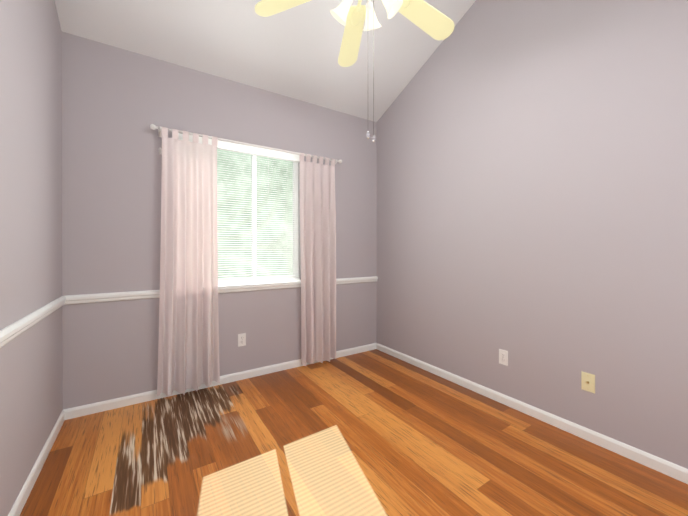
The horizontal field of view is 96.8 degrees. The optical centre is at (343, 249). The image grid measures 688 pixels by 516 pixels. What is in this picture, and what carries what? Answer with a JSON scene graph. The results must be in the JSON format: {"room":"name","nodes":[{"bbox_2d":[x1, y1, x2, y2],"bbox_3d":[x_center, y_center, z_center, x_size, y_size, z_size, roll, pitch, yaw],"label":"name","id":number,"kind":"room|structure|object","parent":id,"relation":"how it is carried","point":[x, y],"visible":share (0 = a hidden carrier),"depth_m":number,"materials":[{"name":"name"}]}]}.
{"room":"empty bedroom","nodes":[
{"label":"empty bedroom","id":0,"kind":"room"},
{"bbox_2d":[0,0,62,515],"bbox_3d":[-1.142,-0.583,0.711,0.150,3.578,3.640,0,0,-33],"label":"wall","id":1,"kind":"structure","parent":0,"point":[31,383],"depth_m":1.54,"materials":[{"name":"grey paint"}]},
{"bbox_2d":[0,295,67,347],"bbox_3d":[-1.069,0.359,0.761,0.024,0.063,3.340,0,0,-33],"label":"trim","id":2,"kind":"structure","parent":1,"relation":"attached to","point":[9,333],"depth_m":1.48,"materials":[{"name":"white wood"}]},
{"bbox_2d":[8,409,67,515],"bbox_3d":[-1.073,1.170,0.761,0.013,0.072,3.340,0,0,-33],"label":"baseboard","id":3,"kind":"structure","parent":1,"relation":"attached to","point":[16,510],"depth_m":1.61,"materials":[{"name":"white wood"}]},
{"bbox_2d":[62,32,376,409],"bbox_3d":[-0.838,-0.211,2.990,3.140,2.820,0.150,0,0,-33],"label":"wall","id":4,"kind":"structure","parent":0,"point":[117,102],"depth_m":2.43,"materials":[{"name":"grey paint"}]},
{"bbox_2d":[68,343,375,418],"bbox_3d":[-0.790,1.163,2.929,2.790,0.072,0.013,0,0,-33],"label":"baseboard","id":5,"kind":"structure","parent":4,"relation":"attached to","point":[88,409],"depth_m":2.63,"materials":[{"name":"white wood"}]},
{"bbox_2d":[68,276,377,303],"bbox_3d":[-0.778,0.352,2.927,2.810,0.063,0.024,0,0,-33],"label":"trim","id":6,"kind":"structure","parent":4,"relation":"attached to","point":[116,296],"depth_m":2.45,"materials":[{"name":"white wood"}]},
{"bbox_2d":[238,333,245,346],"bbox_3d":[-0.945,0.833,2.829,0.070,0.115,0.008,0,0,-33],"label":"electrical outlet","id":7,"kind":"object","parent":4,"relation":"attached to","point":[242,339],"visible":1,"depth_m":2.83,"materials":[{"name":"white plastic"}]},
{"bbox_2d":[150,124,341,163],"bbox_3d":[-0.781,-0.878,2.872,1.764,0.204,0.106,0,0,-33],"label":"curtain rod","id":8,"kind":"object","parent":4,"relation":"attached to","point":[153,127],"visible":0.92,"depth_m":2.71,"materials":[{"name":"white metal"}]},
{"bbox_2d":[157,127,219,395],"bbox_3d":[-1.276,0.095,2.522,0.461,2.135,0.134,0,0,-33],"label":"curtain","id":9,"kind":"object","parent":8,"relation":"hanging from","point":[188,350],"visible":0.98,"depth_m":2.52,"materials":[{"name":"fabric"}]},
{"bbox_2d":[299,153,335,365],"bbox_3d":[-0.273,0.096,3.171,0.406,2.141,0.130,0,0,-33],"label":"curtain","id":10,"kind":"object","parent":8,"relation":"hanging from","point":[318,254],"visible":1,"depth_m":3.17,"materials":[{"name":"fabric"}]},
{"bbox_2d":[218,155,297,281],"bbox_3d":[-0.983,-0.334,2.937,1.160,1.315,0.050,0,0,-33],"label":"window","id":11,"kind":"structure","parent":4,"relation":"in","point":[254,198],"depth_m":3.00,"materials":[{"name":"white plastic"}]},
{"bbox_2d":[178,133,299,283],"bbox_3d":[-0.943,-0.340,2.876,1.148,1.299,0.060,0,0,-33],"label":"window blinds","id":12,"kind":"object","parent":11,"relation":"attached to","point":[245,149],"visible":0.52,"depth_m":2.94,"materials":[{"name":"white plastic"}]},
{"bbox_2d":[218,280,300,286],"bbox_3d":[-0.942,0.318,2.876,1.220,0.013,0.130,0,0,-33],"label":"window sill","id":13,"kind":"structure","parent":4,"relation":"attached to","point":[250,283],"depth_m":2.92,"materials":[{"name":"white wood"}]},
{"bbox_2d":[55,0,475,121],"bbox_3d":[0.112,-1.924,1.521,3.140,0.903,3.640,0,0,-33],"label":"ceiling","id":14,"kind":"structure","parent":0,"point":[293,52],"depth_m":2.56,"materials":[{"name":"white paint"}]},
{"bbox_2d":[255,0,453,141],"bbox_3d":[0.142,-1.399,1.535,1.094,1.697,1.109,0,0,-33],"label":"fan","id":15,"kind":"object","parent":14,"relation":"hanging from","point":[431,21],"visible":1,"depth_m":1.69,"materials":[{"name":"beige wood"}]},
{"bbox_2d":[20,349,687,515],"bbox_3d":[0.112,1.253,1.531,3.140,0.100,3.640,0,0,-33],"label":"floor","id":16,"kind":"structure","parent":0,"point":[375,432],"depth_m":1.76,"materials":[{"name":"brown wood"}]},
{"bbox_2d":[376,0,687,468],"bbox_3d":[1.366,-0.589,2.339,0.150,3.578,3.640,0,0,-33],"label":"wall","id":17,"kind":"structure","parent":0,"point":[532,187],"depth_m":2.10,"materials":[{"name":"grey paint"}]},
{"bbox_2d":[499,349,507,365],"bbox_3d":[1.244,0.839,2.386,0.008,0.115,0.070,0,0,-33],"label":"electrical outlet","id":18,"kind":"object","parent":17,"relation":"attached to","point":[503,357],"visible":1,"depth_m":2.38,"materials":[{"name":"white plastic"}]},
{"bbox_2d":[376,343,687,483],"bbox_3d":[1.297,1.165,2.300,0.013,0.072,3.340,0,0,-33],"label":"baseboard","id":19,"kind":"structure","parent":17,"relation":"attached to","point":[668,468],"depth_m":2.04,"materials":[{"name":"white wood"}]},
{"bbox_2d":[581,371,594,393],"bbox_3d":[1.538,0.836,1.926,0.016,0.115,0.070,0,0,-33],"label":"outlet","id":20,"kind":"object","parent":17,"relation":"attached to","point":[588,382],"visible":1,"depth_m":1.93,"materials":[{"name":"beige plastic"}]},
{"label":"outside","id":21,"kind":"structure","parent":0,"visible":0},
{"bbox_2d":[217,149,292,277],"bbox_3d":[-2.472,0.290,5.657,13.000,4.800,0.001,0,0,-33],"label":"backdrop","id":22,"kind":"structure","parent":21,"point":[283,240],"depth_m":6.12,"materials":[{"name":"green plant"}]}
]}

